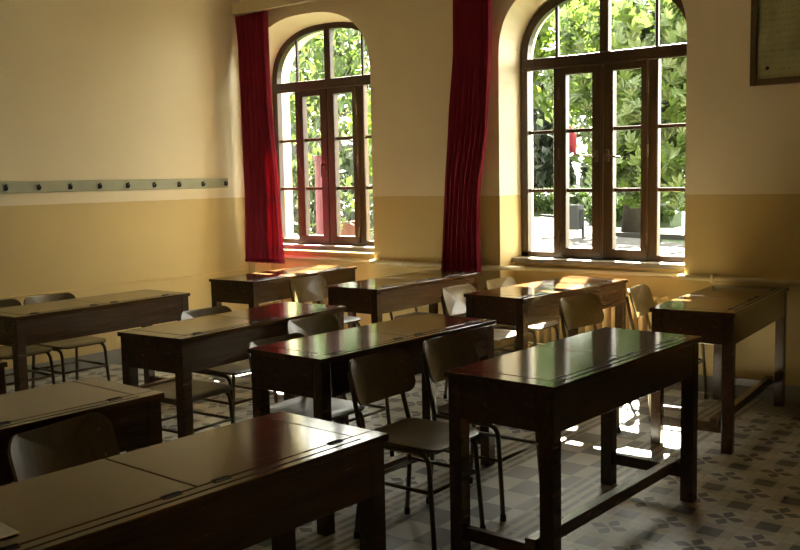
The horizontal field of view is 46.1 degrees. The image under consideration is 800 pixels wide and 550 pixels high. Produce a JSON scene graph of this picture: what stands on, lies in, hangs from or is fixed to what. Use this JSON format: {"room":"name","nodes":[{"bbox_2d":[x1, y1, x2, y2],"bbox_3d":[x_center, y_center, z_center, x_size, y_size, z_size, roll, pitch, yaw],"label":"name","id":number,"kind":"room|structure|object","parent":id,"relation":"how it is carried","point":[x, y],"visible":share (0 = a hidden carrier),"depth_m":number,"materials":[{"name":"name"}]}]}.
{"room":"classroom","nodes":[
{"label":"classroom","id":0,"kind":"room"},
{"bbox_2d":[0,0,248,382],"bbox_3d":[-3.951,-0.915,5.948,0.250,3.750,7.800,3,7,37],"label":"wall","id":1,"kind":"structure","parent":0,"point":[90,89],"depth_m":7.82,"materials":[{"name":"paint"}]},
{"bbox_2d":[0,178,227,193],"bbox_3d":[-2.738,-0.685,7.297,0.060,0.090,3.760,3,7,37],"label":"rail","id":2,"kind":"object","parent":1,"relation":"attached to","point":[6,187],"visible":1,"depth_m":7.74,"materials":[{"name":"grey paint"}]},
{"bbox_2d":[0,268,247,298],"bbox_3d":[-3.831,0.303,5.985,0.007,0.012,7.780,3,7,37],"label":"trim","id":3,"kind":"structure","parent":1,"relation":"attached to","point":[247,268],"depth_m":7.87,"materials":[{"name":"yellow paint"}]},
{"bbox_2d":[6,362,799,549],"bbox_3d":[-0.439,1.235,3.658,8.900,0.200,8.660,3,7,37],"label":"floor","id":4,"kind":"structure","parent":0,"point":[748,498],"depth_m":4.55,"materials":[{"name":"tile"}]},
{"bbox_2d":[0,361,11,486],"bbox_3d":[-2.210,0.788,3.623,0.460,0.765,1.278,3,7,37],"label":"school desk","id":5,"kind":"object","parent":4,"relation":"on","point":[3,364],"visible":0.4,"depth_m":3.94,"materials":[{"name":"wood"}]},
{"bbox_2d":[0,299,55,393],"bbox_3d":[-2.531,0.552,6.129,0.457,0.740,0.404,3,7,37],"label":"chair","id":6,"kind":"object","parent":4,"relation":"on","point":[5,351],"visible":0.39,"depth_m":6.14,"materials":[{"name":"plywood"},{"name":"metal"}]},
{"bbox_2d":[8,412,119,482],"bbox_3d":[-0.889,0.844,2.884,0.457,0.753,0.404,2,7,29],"label":"chair","id":7,"kind":"object","parent":4,"relation":"on","point":[90,437],"visible":0.39,"depth_m":2.96,"materials":[{"name":"plywood"},{"name":"metal"}]},
{"bbox_2d":[23,292,110,388],"bbox_3d":[-2.279,0.514,6.456,0.457,0.740,0.404,3,7,37],"label":"chair","id":8,"kind":"object","parent":4,"relation":"on","point":[83,341],"visible":0.56,"depth_m":6.45,"materials":[{"name":"plywood"},{"name":"metal"}]},
{"bbox_2d":[0,377,164,484],"bbox_3d":[-1.404,0.836,3.006,0.460,0.765,1.278,4,8,39],"label":"school desk","id":9,"kind":"object","parent":4,"relation":"on","point":[134,413],"visible":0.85,"depth_m":3.22,"materials":[{"name":"wood"}]},
{"bbox_2d":[0,289,189,391],"bbox_3d":[-1.962,0.544,5.972,0.460,0.765,1.278,3,7,36],"label":"school desk","id":10,"kind":"object","parent":4,"relation":"on","point":[21,326],"visible":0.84,"depth_m":5.72,"materials":[{"name":"wood"}]},
{"bbox_2d":[138,368,234,433],"bbox_3d":[-1.145,0.657,4.926,0.457,0.721,0.404,3,7,34],"label":"chair","id":11,"kind":"object","parent":4,"relation":"on","point":[200,389],"visible":0.12,"depth_m":4.92,"materials":[{"name":"plywood"},{"name":"metal"}]},
{"bbox_2d":[0,411,388,549],"bbox_3d":[-0.611,0.880,2.419,0.460,0.765,1.278,4,8,40],"label":"school desk","id":12,"kind":"object","parent":4,"relation":"on","point":[244,484],"visible":1,"depth_m":2.38,"materials":[{"name":"wood"}]},
{"bbox_2d":[0,522,19,538],"bbox_3d":[-0.982,0.551,1.948,0.210,0.002,0.300,4,8,43],"label":"paper sheet","id":13,"kind":"object","parent":12,"relation":"on","point":[5,531],"visible":1,"depth_m":1.99,"materials":[{"name":"beige paper"}]},
{"bbox_2d":[180,306,277,420],"bbox_3d":[-0.990,0.581,5.477,0.457,0.753,0.404,3,7,37],"label":"chair","id":14,"kind":"object","parent":4,"relation":"on","point":[240,367],"visible":0.34,"depth_m":5.43,"materials":[{"name":"plywood"},{"name":"metal"}]},
{"bbox_2d":[117,302,345,451],"bbox_3d":[-0.855,0.608,5.129,0.460,0.765,1.278,3,7,34],"label":"school desk","id":15,"kind":"object","parent":4,"relation":"on","point":[182,348],"visible":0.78,"depth_m":4.68,"materials":[{"name":"wood"}]},
{"bbox_2d":[209,265,356,381],"bbox_3d":[-0.907,0.354,7.628,0.460,0.765,1.278,3,7,34],"label":"school desk","id":16,"kind":"object","parent":4,"relation":"on","point":[252,289],"visible":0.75,"depth_m":7.20,"materials":[{"name":"wood"}]},
{"bbox_2d":[248,333,365,428],"bbox_3d":[-0.427,0.679,4.408,0.457,0.753,0.404,3,7,37],"label":"chair","id":17,"kind":"object","parent":4,"relation":"on","point":[303,406],"visible":0.16,"depth_m":4.42,"materials":[{"name":"plywood"},{"name":"metal"}]},
{"bbox_2d":[289,275,360,326],"bbox_3d":[-0.561,0.399,7.179,0.457,0.753,0.404,3,7,37],"label":"chair","id":18,"kind":"object","parent":4,"relation":"on","point":[311,288],"visible":0.44,"depth_m":7.26,"materials":[{"name":"plywood"},{"name":"metal"}]},
{"bbox_2d":[286,313,393,456],"bbox_3d":[-0.328,0.612,5.052,0.457,0.753,0.404,3,7,37],"label":"chair","id":19,"kind":"object","parent":4,"relation":"on","point":[322,323],"visible":0.23,"depth_m":5.13,"materials":[{"name":"brown wood"}]},
{"bbox_2d":[247,313,495,536],"bbox_3d":[-0.082,0.653,4.535,0.460,0.765,1.278,4,8,40],"label":"school desk","id":20,"kind":"object","parent":4,"relation":"on","point":[316,367],"visible":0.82,"depth_m":4.17,"materials":[{"name":"wood"}]},
{"bbox_2d":[326,270,479,323],"bbox_3d":[0.058,0.402,6.968,0.460,0.765,1.278,3,7,37],"label":"school desk","id":21,"kind":"object","parent":4,"relation":"on","point":[376,297],"visible":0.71,"depth_m":6.58,"materials":[{"name":"wood"}]},
{"bbox_2d":[348,348,485,549],"bbox_3d":[0.065,0.719,3.925,0.457,0.753,0.404,3,7,37],"label":"chair","id":22,"kind":"object","parent":4,"relation":"on","point":[372,378],"visible":0.88,"depth_m":3.95,"materials":[{"name":"brown wood"}]},
{"bbox_2d":[389,307,447,319],"bbox_3d":[0.161,0.386,7.331,0.457,0.721,0.404,3,7,37],"label":"chair","id":23,"kind":"object","parent":4,"relation":"on","point":[416,312],"visible":0.04,"depth_m":7.40,"materials":[{"name":"brown wood"}]},
{"bbox_2d":[440,284,515,398],"bbox_3d":[0.554,0.458,6.384,0.457,0.753,0.404,3,7,37],"label":"chair","id":24,"kind":"object","parent":4,"relation":"on","point":[453,300],"visible":0.35,"depth_m":6.41,"materials":[{"name":"brown wood"}]},
{"bbox_2d":[421,332,538,521],"bbox_3d":[0.378,0.671,4.332,0.457,0.753,0.404,3,7,37],"label":"chair","id":25,"kind":"object","parent":4,"relation":"on","point":[439,355],"visible":0.52,"depth_m":4.34,"materials":[{"name":"brown wood"}]},
{"bbox_2d":[484,277,558,351],"bbox_3d":[0.887,0.409,6.800,0.457,0.753,0.404,3,7,37],"label":"chair","id":26,"kind":"object","parent":4,"relation":"on","point":[505,281],"visible":0.39,"depth_m":6.78,"materials":[{"name":"brown wood"}]},
{"bbox_2d":[464,276,627,358],"bbox_3d":[1.008,0.450,6.317,0.460,0.765,1.278,4,8,42],"label":"school desk","id":27,"kind":"object","parent":4,"relation":"on","point":[521,306],"visible":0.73,"depth_m":5.94,"materials":[{"name":"wood"}]},
{"bbox_2d":[444,327,701,549],"bbox_3d":[0.772,0.696,3.947,0.483,0.765,1.278,4,8,40],"label":"school desk","id":28,"kind":"object","parent":4,"relation":"on","point":[549,389],"visible":1,"depth_m":3.62,"materials":[{"name":"wood"}]},
{"bbox_2d":[528,294,668,347],"bbox_3d":[1.423,0.440,7.024,1.172,0.626,0.141,3,7,37],"label":"radiator","id":29,"kind":"object","parent":4,"relation":"on","point":[547,335],"visible":0.08,"depth_m":6.88,"materials":[{"name":"yellow paint"}]},
{"bbox_2d":[558,293,650,432],"bbox_3d":[1.242,0.514,5.706,0.404,0.753,0.457,-7,8,-43],"label":"chair","id":30,"kind":"object","parent":4,"relation":"on","point":[578,311],"visible":0.41,"depth_m":5.81,"materials":[{"name":"brown wood"}]},
{"bbox_2d":[625,284,707,403],"bbox_3d":[1.749,0.456,6.176,0.457,0.753,0.404,3,7,32],"label":"chair","id":31,"kind":"object","parent":4,"relation":"on","point":[641,297],"visible":0.44,"depth_m":6.23,"materials":[{"name":"brown wood"}]},
{"bbox_2d":[649,284,788,454],"bbox_3d":[1.923,0.505,5.597,0.460,0.765,1.278,3,7,34],"label":"school desk","id":32,"kind":"object","parent":4,"relation":"on","point":[723,315],"visible":0.97,"depth_m":5.21,"materials":[{"name":"wood"}]},
{"bbox_2d":[239,0,799,403],"bbox_3d":[1.984,-1.104,6.652,8.900,3.750,0.560,3,7,37],"label":"wall","id":33,"kind":"structure","parent":0,"point":[742,168],"depth_m":7.25,"materials":[{"name":"paint"}]},
{"bbox_2d":[232,0,317,14],"bbox_3d":[1.755,-2.276,6.263,8.260,0.100,0.115,3,7,37],"label":"rail","id":34,"kind":"object","parent":33,"relation":"attached to","point":[253,5],"visible":1,"depth_m":8.50,"materials":[{"name":"beige paint"}]},
{"bbox_2d":[235,11,284,263],"bbox_3d":[-1.306,-1.251,8.683,0.535,2.280,0.094,3,7,37],"label":"curtain","id":35,"kind":"object","parent":34,"relation":"hanging from","point":[263,219],"visible":1,"depth_m":8.67,"materials":[{"name":"red fabric"}]},
{"bbox_2d":[441,0,491,273],"bbox_3d":[0.509,-1.148,7.321,0.527,2.280,0.092,4,8,41],"label":"curtain","id":36,"kind":"object","parent":34,"relation":"hanging from","point":[472,19],"visible":0.94,"depth_m":7.32,"materials":[{"name":"red fabric"}]},
{"bbox_2d":[272,22,373,251],"bbox_3d":[-0.597,-1.279,8.744,1.446,2.075,0.465,3,7,37],"label":"window","id":37,"kind":"structure","parent":33,"relation":"in","point":[328,89],"depth_m":8.67,"materials":[{"name":"brown wood"}]},
{"bbox_2d":[284,255,799,285],"bbox_3d":[1.879,0.001,6.603,8.265,0.059,0.243,3,7,37],"label":"trim","id":38,"kind":"structure","parent":33,"relation":"attached to","point":[712,278],"depth_m":7.08,"materials":[{"name":"beige paint"}]},
{"bbox_2d":[511,0,686,269],"bbox_3d":[1.575,-1.120,7.089,1.446,2.090,0.465,3,7,37],"label":"window","id":39,"kind":"structure","parent":33,"relation":"in","point":[603,65],"depth_m":7.02,"materials":[{"name":"brown wood"}]},
{"bbox_2d":[750,0,799,85],"bbox_3d":[2.595,-1.582,5.750,0.880,0.780,0.032,3,7,37],"label":"chart","id":40,"kind":"object","parent":33,"relation":"attached to","point":[775,24],"visible":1,"depth_m":5.94,"materials":[{"name":"beige paper"}]},
{"label":"outside","id":41,"kind":"structure","parent":0,"visible":0},
{"bbox_2d":[294,217,684,254],"bbox_3d":[-5.838,-1.969,37.953,39.403,0.030,18.579,3,7,33],"label":"garden path","id":42,"kind":"structure","parent":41,"point":[543,227],"depth_m":25.58,"materials":[{"name":"white concrete"}]},
{"bbox_2d":[291,147,353,234],"bbox_3d":[-2.525,-2.193,26.409,2.744,2.774,2.604,3,7,37],"label":"shrub","id":43,"kind":"object","parent":42,"relation":"on","point":[344,195],"visible":0.32,"depth_m":25.95,"materials":[{"name":"green plant"}]},
{"bbox_2d":[289,30,369,138],"bbox_3d":[-3.990,-5.474,31.668,6.281,8.210,5.695,-3,6,-18],"label":"leafy tree","id":44,"kind":"object","parent":42,"relation":"on","point":[314,116],"visible":0.02,"depth_m":30.88,"materials":[{"name":"green plant"}]},
{"bbox_2d":[340,173,354,235],"bbox_3d":[-1.605,-2.185,29.475,0.981,2.011,0.975,-5,7,-31],"label":"potted shrub","id":45,"kind":"object","parent":42,"relation":"on","point":[349,229],"visible":0.18,"depth_m":29.28,"materials":[{"name":"green plant"}]},
{"bbox_2d":[341,221,354,235],"bbox_3d":[-1.598,-1.434,29.560,0.760,0.500,0.760,3,7,37],"label":"pot","id":46,"kind":"object","parent":42,"relation":"on","point":[349,229],"depth_m":29.28,"materials":[{"name":"ceramic"}]},
{"bbox_2d":[349,179,373,239],"bbox_3d":[-0.173,-1.789,24.375,2.192,2.227,2.257,3,7,37],"label":"shrub","id":47,"kind":"object","parent":42,"relation":"on","point":[370,190],"visible":0.02,"depth_m":24.06,"materials":[{"name":"green plant"}]},
{"bbox_2d":[569,204,583,238],"bbox_3d":[4.929,-1.484,26.425,0.539,0.980,0.400,3,7,37],"label":"waste bin","id":48,"kind":"object","parent":42,"relation":"on","point":[576,211],"visible":0.75,"depth_m":26.25,"materials":[{"name":"metal"}]},
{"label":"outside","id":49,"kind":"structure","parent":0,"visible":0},
{"bbox_2d":[315,194,684,255],"bbox_3d":[10.221,-4.217,57.023,100.000,0.001,89.400,3,7,37],"label":"lawn","id":50,"kind":"structure","parent":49,"point":[677,230],"depth_m":29.78,"materials":[{"name":"green plant"}]},
{"bbox_2d":[313,156,322,234],"bbox_3d":[-2.053,-1.813,23.906,0.400,2.420,0.400,3,7,37],"label":"post","id":51,"kind":"object","parent":50,"relation":"on","point":[318,180],"visible":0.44,"depth_m":23.82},
{"bbox_2d":[289,28,370,153],"bbox_3d":[-1.647,-3.854,22.128,5.432,6.832,4.726,3,7,37],"label":"leafy tree","id":52,"kind":"object","parent":50,"relation":"on","point":[314,72],"visible":0.26,"depth_m":21.58,"materials":[{"name":"green plant"}]},
{"bbox_2d":[291,110,369,159],"bbox_3d":[-10.443,-9.736,75.726,17.000,8.000,9.000,3,7,37],"label":"house","id":53,"kind":"structure","parent":50,"relation":"on","point":[293,147],"depth_m":69.52,"materials":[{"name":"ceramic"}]},
{"bbox_2d":[291,37,370,146],"bbox_3d":[-2.702,-7.079,39.257,8.172,9.811,6.850,3,7,37],"label":"leafy tree","id":54,"kind":"object","parent":50,"relation":"on","point":[347,108],"visible":0.02,"depth_m":38.95,"materials":[{"name":"green plant"}]},
{"bbox_2d":[291,150,372,228],"bbox_3d":[-12.701,-3.822,42.882,29.180,2.986,2.298,3,7,37],"label":"hedge","id":55,"kind":"object","parent":50,"relation":"on","point":[347,164],"visible":0.02,"depth_m":34.06,"materials":[{"name":"green plant"}]},
{"bbox_2d":[293,204,373,228],"bbox_3d":[-3.766,-2.146,34.254,9.900,1.050,0.100,3,7,37],"label":"fence","id":56,"kind":"object","parent":50,"relation":"on","point":[296,211],"visible":0.04,"depth_m":32.75,"materials":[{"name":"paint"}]},
{"bbox_2d":[340,95,371,175],"bbox_3d":[0.399,-2.112,17.749,3.174,4.178,2.780,3,7,37],"label":"leafy tree","id":57,"kind":"object","parent":50,"relation":"on","point":[348,119],"visible":0.02,"depth_m":17.70,"materials":[{"name":"green plant"}]},
{"bbox_2d":[533,29,581,194],"bbox_3d":[7.064,-8.276,48.476,5.066,9.980,5.125,3,7,37],"label":"conifer tree","id":58,"kind":"object","parent":50,"relation":"on","point":[542,143],"visible":0.2,"depth_m":47.40,"materials":[{"name":"green plant"}]},
{"bbox_2d":[569,126,575,155],"bbox_3d":[3.656,-1.809,20.145,0.314,2.950,0.102,3,7,37],"label":"flag","id":59,"kind":"object","parent":50,"relation":"on","point":[572,136],"visible":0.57,"depth_m":20.05,"materials":[{"name":"red fabric"}]},
{"bbox_2d":[533,185,624,215],"bbox_3d":[3.922,-3.551,45.170,16.852,1.441,2.066,3,7,37],"label":"clipped hedge","id":60,"kind":"object","parent":50,"relation":"on","point":[542,204],"visible":0.1,"depth_m":42.27,"materials":[{"name":"green plant"}]},
{"bbox_2d":[571,127,618,194],"bbox_3d":[10.704,-7.213,45.218,5.025,8.644,4.950,-1,6,4],"label":"conifer tree","id":61,"kind":"object","parent":50,"relation":"on","point":[584,168],"visible":0.02,"depth_m":45.22,"materials":[{"name":"green plant"}]},
{"bbox_2d":[533,0,680,118],"bbox_3d":[2.868,-2.740,14.720,4.494,5.972,2.750,1,6,16],"label":"tree","id":62,"kind":"object","parent":50,"relation":"on","point":[543,40],"visible":0.06,"depth_m":14.71,"materials":[{"name":"green plant"}]},
{"bbox_2d":[536,84,682,232],"bbox_3d":[7.161,-5.084,27.889,6.773,7.777,5.466,3,7,37],"label":"tree","id":63,"kind":"object","parent":50,"relation":"on","point":[630,217],"visible":0.05,"depth_m":27.93,"materials":[{"name":"green plant"}]},
{"bbox_2d":[540,214,684,239],"bbox_3d":[6.667,-1.797,33.343,1.712,0.130,16.339,-1,6,-2],"label":"kerb","id":64,"kind":"object","parent":50,"relation":"on","point":[618,234],"visible":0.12,"depth_m":26.71,"materials":[{"name":"concrete"}]},
{"bbox_2d":[538,0,686,212],"bbox_3d":[3.223,-1.788,11.525,3.813,4.711,2.830,3,7,37],"label":"tree","id":65,"kind":"object","parent":50,"relation":"on","point":[632,21],"visible":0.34,"depth_m":10.82,"materials":[{"name":"green plant"}]},
{"bbox_2d":[581,196,681,226],"bbox_3d":[8.216,-2.309,33.167,3.708,1.124,1.898,3,7,37],"label":"hedge","id":66,"kind":"object","parent":50,"relation":"on","point":[667,219],"visible":0.21,"depth_m":32.64,"materials":[{"name":"green plant"}]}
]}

